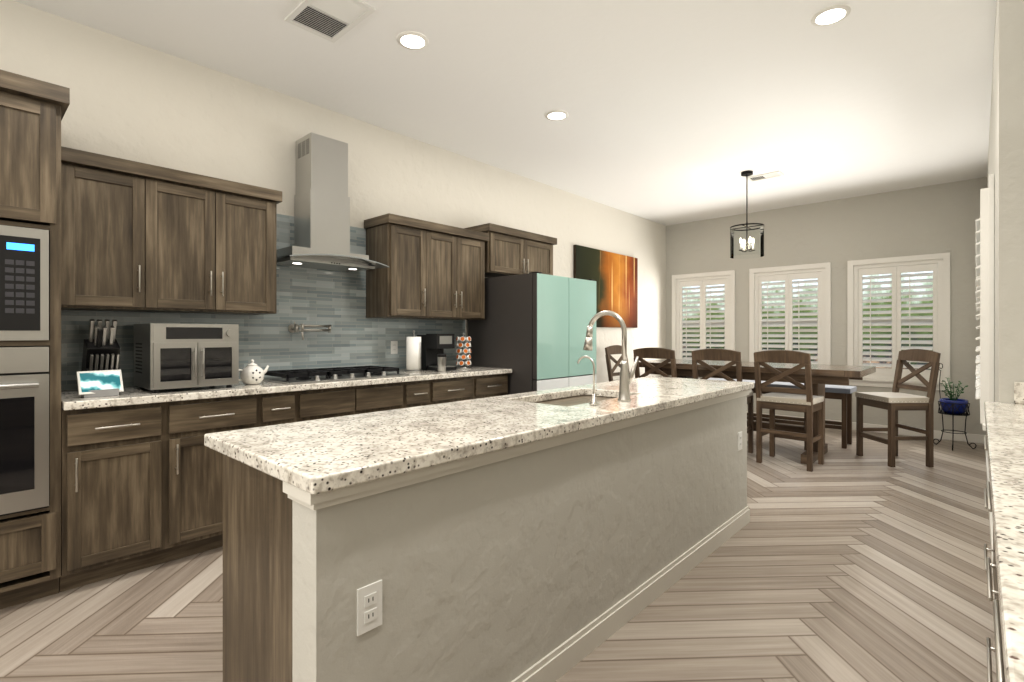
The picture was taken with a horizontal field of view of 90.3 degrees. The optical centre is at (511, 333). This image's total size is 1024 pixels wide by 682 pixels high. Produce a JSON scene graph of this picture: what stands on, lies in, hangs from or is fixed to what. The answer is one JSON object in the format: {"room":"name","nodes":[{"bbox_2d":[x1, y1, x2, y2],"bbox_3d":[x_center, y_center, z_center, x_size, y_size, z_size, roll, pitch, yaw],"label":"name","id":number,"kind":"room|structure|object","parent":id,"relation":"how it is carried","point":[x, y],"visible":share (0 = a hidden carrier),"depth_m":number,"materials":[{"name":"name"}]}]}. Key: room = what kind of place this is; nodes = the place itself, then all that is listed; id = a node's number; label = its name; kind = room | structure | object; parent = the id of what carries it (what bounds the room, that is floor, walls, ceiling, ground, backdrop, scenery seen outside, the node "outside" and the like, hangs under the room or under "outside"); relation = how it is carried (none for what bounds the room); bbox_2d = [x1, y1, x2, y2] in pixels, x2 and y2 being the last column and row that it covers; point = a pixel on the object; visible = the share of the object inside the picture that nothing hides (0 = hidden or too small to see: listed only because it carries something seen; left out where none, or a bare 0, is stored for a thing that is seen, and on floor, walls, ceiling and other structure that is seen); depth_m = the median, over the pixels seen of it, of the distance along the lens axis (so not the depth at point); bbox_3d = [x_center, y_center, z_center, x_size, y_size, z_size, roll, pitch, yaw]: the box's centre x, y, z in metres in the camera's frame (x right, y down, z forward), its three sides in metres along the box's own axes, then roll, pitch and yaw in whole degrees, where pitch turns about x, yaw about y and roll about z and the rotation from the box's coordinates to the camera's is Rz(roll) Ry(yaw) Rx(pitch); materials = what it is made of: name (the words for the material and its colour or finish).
{"room":"kitchen","nodes":[
{"label":"kitchen","id":0,"kind":"room"},
{"bbox_2d":[0,0,665,390],"bbox_3d":[-1.202,-0.265,4.424,0.150,3.030,11.200,0,0,42],"label":"wall","id":1,"kind":"structure","parent":0,"point":[136,102],"depth_m":3.73,"materials":[{"name":"white paint"}]},
{"bbox_2d":[61,146,281,314],"bbox_3d":[-2.044,-0.542,3.100,0.373,0.815,1.131,0,0,42],"label":"upper cabinet","id":2,"kind":"object","parent":1,"relation":"attached to","point":[139,237],"visible":1,"depth_m":2.92,"materials":[{"name":"brown wood"}]},
{"bbox_2d":[61,214,464,390],"bbox_3d":[-1.520,-0.281,3.957,0.008,1.199,3.108,0,0,42],"label":"tile backsplash","id":3,"kind":"structure","parent":1,"relation":"attached to","point":[336,300],"depth_m":3.87,"materials":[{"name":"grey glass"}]},
{"bbox_2d":[288,322,330,339],"bbox_3d":[-1.522,-0.022,3.865,0.113,0.137,0.304,0,0,42],"label":"pot filler","id":4,"kind":"object","parent":3,"relation":"attached to","point":[293,328],"visible":0.98,"depth_m":3.80,"materials":[{"name":"silver metal"}]},
{"bbox_2d":[391,341,397,353],"bbox_3d":[-1.035,0.120,4.475,0.008,0.114,0.070,0,0,42],"label":"outlet","id":5,"kind":"object","parent":3,"relation":"attached to","point":[394,347],"visible":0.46,"depth_m":4.46,"materials":[{"name":"white plastic"}]},
{"bbox_2d":[277,132,388,271],"bbox_3d":[-1.350,-0.977,3.773,0.489,0.946,0.770,0,0,42],"label":"range hood","id":6,"kind":"object","parent":1,"relation":"attached to","point":[321,219],"visible":0.98,"depth_m":3.75,"materials":[{"name":"silver metal"}]},
{"bbox_2d":[364,213,488,319],"bbox_3d":[-0.723,-0.542,4.542,0.373,0.815,1.120,0,0,42],"label":"upper cabinet","id":7,"kind":"object","parent":1,"relation":"attached to","point":[434,271],"visible":1,"depth_m":4.29,"materials":[{"name":"brown wood"}]},
{"bbox_2d":[463,223,556,277],"bbox_3d":[0.007,-0.820,5.331,0.383,0.460,1.050,0,0,42],"label":"upper cabinet","id":8,"kind":"object","parent":1,"relation":"attached to","point":[510,251],"visible":0.83,"depth_m":5.13,"materials":[{"name":"brown wood"}]},
{"bbox_2d":[574,245,637,327],"bbox_3d":[1.330,-0.610,7.042,0.038,1.040,1.580,0,0,42],"label":"picture","id":9,"kind":"object","parent":1,"relation":"attached to","point":[614,276],"visible":0.79,"depth_m":7.07,"materials":[{"name":"brown"}]},
{"bbox_2d":[0,419,996,681],"bbox_3d":[0.512,1.250,2.853,4.500,0.001,10.900,0,0,42],"label":"floor","id":10,"kind":"structure","parent":0,"point":[844,565],"depth_m":2.36,"materials":[{"name":"wood"}]},
{"bbox_2d":[0,69,69,608],"bbox_3d":[-2.601,0.048,2.268,0.692,2.405,0.890,0,0,42],"label":"tall cabinet","id":11,"kind":"object","parent":10,"relation":"on","point":[32,112],"visible":1,"depth_m":2.31,"materials":[{"name":"brown wood"}]},
{"bbox_2d":[59,401,182,591],"bbox_3d":[-2.179,0.805,2.779,0.608,0.888,0.481,0,0,42],"label":"base cabinet","id":12,"kind":"object","parent":10,"relation":"on","point":[141,486],"depth_m":2.57,"materials":[{"name":"brown wood"}]},
{"bbox_2d":[61,366,511,410],"bbox_3d":[-1.279,0.340,3.739,0.638,0.040,3.106,0,0,42],"label":"countertop","id":13,"kind":"structure","parent":12,"relation":"on","point":[74,400],"depth_m":2.98,"materials":[{"name":"stone"}]},
{"bbox_2d":[76,369,123,397],"bbox_3d":[-2.106,0.253,2.606,0.074,0.131,0.189,0,0,42],"label":"smart display","id":14,"kind":"object","parent":13,"relation":"on","point":[100,383],"visible":1,"depth_m":2.59,"materials":[{"name":"white plastic"}]},
{"bbox_2d":[81,319,119,370],"bbox_3d":[-2.260,0.120,2.796,0.269,0.397,0.140,0,0,42],"label":"knife block","id":15,"kind":"object","parent":13,"relation":"on","point":[101,350],"visible":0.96,"depth_m":2.73,"materials":[{"name":"black plastic"}]},
{"bbox_2d":[134,323,238,392],"bbox_3d":[-1.904,0.131,2.992,0.431,0.375,0.441,0,0,42],"label":"toaster oven","id":16,"kind":"object","parent":13,"relation":"on","point":[170,356],"visible":1,"depth_m":2.85,"materials":[{"name":"silver metal"}]},
{"bbox_2d":[239,359,268,384],"bbox_3d":[-1.650,0.240,3.232,0.140,0.157,0.211,0,0,42],"label":"teapot","id":17,"kind":"object","parent":13,"relation":"on","point":[251,373],"visible":0.9,"depth_m":3.19,"materials":[{"name":"white ceramic"}]},
{"bbox_2d":[263,366,409,384],"bbox_3d":[-1.280,0.290,3.709,0.530,0.058,0.910,0,0,42],"label":"cooktop","id":18,"kind":"object","parent":13,"relation":"in","point":[303,376],"visible":0.96,"depth_m":3.58,"materials":[{"name":"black metal"}]},
{"bbox_2d":[405,330,422,371],"bbox_3d":[-0.833,0.144,4.316,0.150,0.350,0.150,0,0,42],"label":"paper towel holder","id":19,"kind":"object","parent":13,"relation":"on","point":[413,353],"visible":1,"depth_m":4.26,"materials":[{"name":"white paper"}]},
{"bbox_2d":[417,334,456,370],"bbox_3d":[-0.664,0.159,4.515,0.320,0.320,0.200,0,0,42],"label":"coffee maker","id":20,"kind":"object","parent":13,"relation":"on","point":[433,346],"visible":0.77,"depth_m":4.47,"materials":[{"name":"black plastic"}]},
{"bbox_2d":[437,354,445,371],"bbox_3d":[-0.591,0.244,4.285,0.076,0.150,0.076,0,0,42],"label":"coffee mug","id":21,"kind":"object","parent":13,"relation":"on","point":[441,359],"visible":1,"depth_m":4.25,"materials":[{"name":"silver metal"}]},
{"bbox_2d":[456,333,470,368],"bbox_3d":[-0.446,0.154,4.694,0.141,0.330,0.141,0,0,42],"label":"carousel","id":22,"kind":"object","parent":13,"relation":"on","point":[463,338],"visible":1,"depth_m":4.65,"materials":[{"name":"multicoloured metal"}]},
{"bbox_2d":[183,393,274,556],"bbox_3d":[-1.900,0.805,3.083,0.608,0.888,0.616,0,0,42],"label":"base cabinet","id":23,"kind":"object","parent":10,"relation":"on","point":[202,465],"depth_m":2.86,"materials":[{"name":"brown wood"}]},
{"bbox_2d":[275,390,310,424],"bbox_3d":[-1.660,0.805,3.345,0.608,0.888,0.366,0,0,42],"label":"base cabinet","id":24,"kind":"object","parent":10,"relation":"on","point":[295,406],"depth_m":3.21,"materials":[{"name":"brown wood"}]},
{"bbox_2d":[311,381,414,419],"bbox_3d":[-1.305,0.805,3.732,0.608,0.888,0.956,0,0,42],"label":"base cabinet","id":25,"kind":"object","parent":10,"relation":"on","point":[342,401],"depth_m":3.56,"materials":[{"name":"brown wood"}]},
{"bbox_2d":[415,379,438,406],"bbox_3d":[-0.944,0.805,4.126,0.608,0.888,0.386,0,0,42],"label":"base cabinet","id":26,"kind":"object","parent":10,"relation":"on","point":[426,391],"depth_m":3.99,"materials":[{"name":"brown wood"}]},
{"bbox_2d":[439,376,482,403],"bbox_3d":[-0.701,0.805,4.392,0.608,0.888,0.606,0,0,42],"label":"base cabinet","id":27,"kind":"object","parent":10,"relation":"on","point":[461,388],"depth_m":4.25,"materials":[{"name":"brown wood"}]},
{"bbox_2d":[223,389,751,681],"bbox_3d":[0.323,0.805,2.495,0.670,0.889,3.033,0,0,42],"label":"kitchen island","id":28,"kind":"object","parent":10,"relation":"on","point":[554,559],"visible":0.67,"depth_m":1.59,"materials":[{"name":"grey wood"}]},
{"bbox_2d":[204,376,753,494],"bbox_3d":[0.307,0.340,2.496,0.740,0.040,3.025,0,0,42],"label":"island countertop","id":29,"kind":"structure","parent":28,"relation":"on","point":[316,456],"depth_m":1.69,"materials":[{"name":"stone"}]},
{"bbox_2d":[577,356,601,405],"bbox_3d":[0.349,0.209,2.298,0.133,0.219,0.040,0,0,42],"label":"faucet","id":30,"kind":"object","parent":29,"relation":"on","point":[593,402],"visible":1,"depth_m":2.28,"materials":[{"name":"silver metal"}]},
{"bbox_2d":[583,310,638,400],"bbox_3d":[0.483,0.102,2.512,0.255,0.433,0.125,0,0,42],"label":"faucet","id":31,"kind":"object","parent":29,"relation":"on","point":[626,377],"visible":1,"depth_m":2.43,"materials":[{"name":"silver metal"}]},
{"bbox_2d":[483,374,507,397],"bbox_3d":[-0.420,0.805,4.698,0.608,0.888,0.498,0,0,42],"label":"base cabinet","id":32,"kind":"object","parent":10,"relation":"on","point":[497,384],"depth_m":4.55,"materials":[{"name":"brown wood"}]},
{"bbox_2d":[468,272,595,394],"bbox_3d":[0.211,0.349,5.144,0.900,1.802,0.950,0,0,42],"label":"fridge","id":33,"kind":"object","parent":10,"relation":"on","point":[530,330],"visible":0.56,"depth_m":4.74,"materials":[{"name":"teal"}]},
{"bbox_2d":[605,345,629,381],"bbox_3d":[1.541,0.700,6.604,0.492,1.101,0.482,0,0,42],"label":"end chair","id":34,"kind":"object","parent":10,"relation":"on","point":[612,349],"visible":0.06,"depth_m":6.64,"materials":[{"name":"brown wood"}]},
{"bbox_2d":[633,347,676,377],"bbox_3d":[1.714,0.700,5.786,0.482,1.101,0.492,0,0,42],"label":"chair","id":35,"kind":"object","parent":10,"relation":"on","point":[668,355],"visible":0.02,"depth_m":5.61,"materials":[{"name":"brown wood"}]},
{"bbox_2d":[691,349,752,452],"bbox_3d":[2.212,0.700,5.343,0.482,1.101,0.492,0,0,40],"label":"chair","id":36,"kind":"object","parent":10,"relation":"on","point":[732,356],"visible":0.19,"depth_m":5.22,"materials":[{"name":"brown wood"}]},
{"bbox_2d":[639,359,875,463],"bbox_3d":[2.569,0.790,5.594,2.230,0.920,0.920,0,0,42],"label":"dining table","id":37,"kind":"object","parent":10,"relation":"on","point":[823,375],"visible":0.52,"depth_m":5.13,"materials":[{"name":"brown wood"}]},
{"bbox_2d":[699,378,856,448],"bbox_3d":[3.143,0.922,6.221,1.730,0.655,0.380,0,0,42],"label":"bench","id":38,"kind":"object","parent":10,"relation":"on","point":[843,393],"visible":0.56,"depth_m":5.77,"materials":[{"name":"brown wood"}]},
{"bbox_2d":[754,350,823,471],"bbox_3d":[2.667,0.700,4.900,0.492,1.101,0.482,0,0,-45],"label":"chair","id":39,"kind":"object","parent":10,"relation":"on","point":[809,403],"visible":1,"depth_m":4.80,"materials":[{"name":"brown wood"}]},
{"bbox_2d":[855,349,940,466],"bbox_3d":[3.778,0.700,5.012,0.492,1.101,0.482,0,0,0],"label":"end chair","id":40,"kind":"object","parent":10,"relation":"on","point":[894,402],"visible":1,"depth_m":4.88,"materials":[{"name":"brown wood"}]},
{"bbox_2d":[934,363,976,450],"bbox_3d":[4.801,0.789,5.532,0.364,0.920,0.344,0,0,42],"label":"plant stand","id":41,"kind":"object","parent":10,"relation":"on","point":[966,414],"visible":0.75,"depth_m":5.52,"materials":[{"name":"black metal"}]},
{"bbox_2d":[939,377,968,414],"bbox_3d":[4.815,0.674,5.551,0.244,0.392,0.272,0,0,42],"label":"plant pot","id":42,"kind":"object","parent":41,"relation":"on","point":[957,401],"visible":0.98,"depth_m":5.52,"materials":[{"name":"blue ceramic"}]},
{"bbox_2d":[984,436,1004,681],"bbox_3d":[0.633,0.805,0.163,0.679,0.889,5.496,0,0,42],"label":"base cabinet","id":43,"kind":"object","parent":10,"relation":"on","point":[998,648],"depth_m":1.35,"materials":[{"name":"brown wood"}]},
{"bbox_2d":[984,382,1023,681],"bbox_3d":[0.634,0.290,0.162,0.676,0.140,5.496,0,0,42],"label":"countertop","id":44,"kind":"structure","parent":43,"relation":"on","point":[1004,423],"depth_m":0.91,"materials":[{"name":"stone"}]},
{"bbox_2d":[13,0,995,225],"bbox_3d":[0.512,-1.830,2.853,4.800,0.100,11.200,0,0,42],"label":"ceiling","id":45,"kind":"structure","parent":0,"point":[681,111],"depth_m":3.61,"materials":[{"name":"white paint"}]},
{"bbox_2d":[284,0,375,42],"bbox_3d":[-1.015,-1.774,2.829,0.460,0.012,0.300,0,0,42],"label":"ceiling vent","id":46,"kind":"object","parent":45,"relation":"in","point":[333,21],"visible":1,"depth_m":2.84,"materials":[{"name":"white plastic"}]},
{"bbox_2d":[397,31,428,49],"bbox_3d":[-0.602,-1.775,3.088,0.189,0.010,0.189,0,0,36],"label":"recessed light","id":47,"kind":"object","parent":45,"relation":"in","point":[411,40],"depth_m":3.08,"materials":[{"name":"white"}]},
{"bbox_2d":[545,110,567,120],"bbox_3d":[0.364,-1.775,4.142,0.189,0.010,0.189,0,0,36],"label":"recessed light","id":48,"kind":"object","parent":45,"relation":"in","point":[555,115],"depth_m":4.13,"materials":[{"name":"white"}]},
{"bbox_2d":[730,170,763,258],"bbox_3d":[2.586,-1.315,5.605,0.346,0.930,0.346,0,0,42],"label":"pendant light","id":49,"kind":"object","parent":45,"relation":"hanging from","point":[746,174],"visible":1,"depth_m":5.60,"materials":[{"name":"black metal"}]},
{"bbox_2d":[745,171,784,181],"bbox_3d":[2.849,-1.774,5.744,0.360,0.012,0.200,0,0,42],"label":"ceiling vent","id":50,"kind":"object","parent":45,"relation":"in","point":[775,174],"visible":1,"depth_m":5.73,"materials":[{"name":"white plastic"}]},
{"bbox_2d":[811,4,850,26],"bbox_3d":[1.780,-1.775,2.845,0.189,0.010,0.189,0,0,36],"label":"recessed light","id":51,"kind":"object","parent":45,"relation":"in","point":[834,13],"depth_m":2.83,"materials":[{"name":"white plastic"}]},
{"bbox_2d":[666,177,986,434],"bbox_3d":[4.068,-0.265,7.089,4.020,3.030,0.150,0,0,42],"label":"wall","id":52,"kind":"structure","parent":0,"point":[924,220],"depth_m":6.61,"materials":[{"name":"grey paint"}]},
{"bbox_2d":[672,270,734,360],"bbox_3d":[3.018,-0.142,8.016,1.030,1.625,0.202,0,0,42],"label":"window","id":53,"kind":"structure","parent":52,"relation":"in","point":[702,281],"depth_m":7.99,"materials":[{"name":"white wood"}]},
{"bbox_2d":[749,262,830,364],"bbox_3d":[3.918,-0.142,7.191,1.070,1.625,0.202,0,0,42],"label":"window","id":54,"kind":"structure","parent":52,"relation":"in","point":[821,272],"depth_m":7.14,"materials":[{"name":"white wood"}]},
{"bbox_2d":[753,412,983,443],"bbox_3d":[3.946,1.200,7.085,3.840,0.100,0.014,0,0,42],"label":"baseboard","id":55,"kind":"structure","parent":52,"relation":"attached to","point":[974,438],"depth_m":6.07,"materials":[{"name":"white"}]},
{"bbox_2d":[847,252,952,390],"bbox_3d":[4.814,-0.142,6.371,1.060,1.625,0.202,0,0,42],"label":"window","id":56,"kind":"structure","parent":52,"relation":"in","point":[938,264],"depth_m":6.34,"materials":[{"name":"white wood"}]},
{"bbox_2d":[987,0,1023,402],"bbox_3d":[3.890,-0.265,4.031,0.150,3.030,4.600,0,0,42],"label":"wall","id":57,"kind":"structure","parent":0,"point":[1005,166],"depth_m":2.36,"materials":[{"name":"grey paint"}]},
{"bbox_2d":[975,174,993,430],"bbox_3d":[3.445,-0.152,3.625,0.211,1.605,1.670,0,0,42],"label":"window","id":58,"kind":"structure","parent":57,"relation":"in","point":[984,279],"depth_m":3.11,"materials":[{"name":"white wood"}]},
{"bbox_2d":[984,435,994,598],"bbox_3d":[3.827,1.200,4.087,0.014,0.100,4.597,0,0,42],"label":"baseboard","id":59,"kind":"structure","parent":57,"relation":"attached to","point":[986,452],"depth_m":3.12,"materials":[{"name":"white"}]},
{"label":"outside","id":60,"kind":"structure","parent":0,"visible":0},
{"bbox_2d":[683,271,932,369],"bbox_3d":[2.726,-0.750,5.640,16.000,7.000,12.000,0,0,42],"label":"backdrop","id":61,"kind":"structure","parent":60,"point":[864,298],"depth_m":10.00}
]}

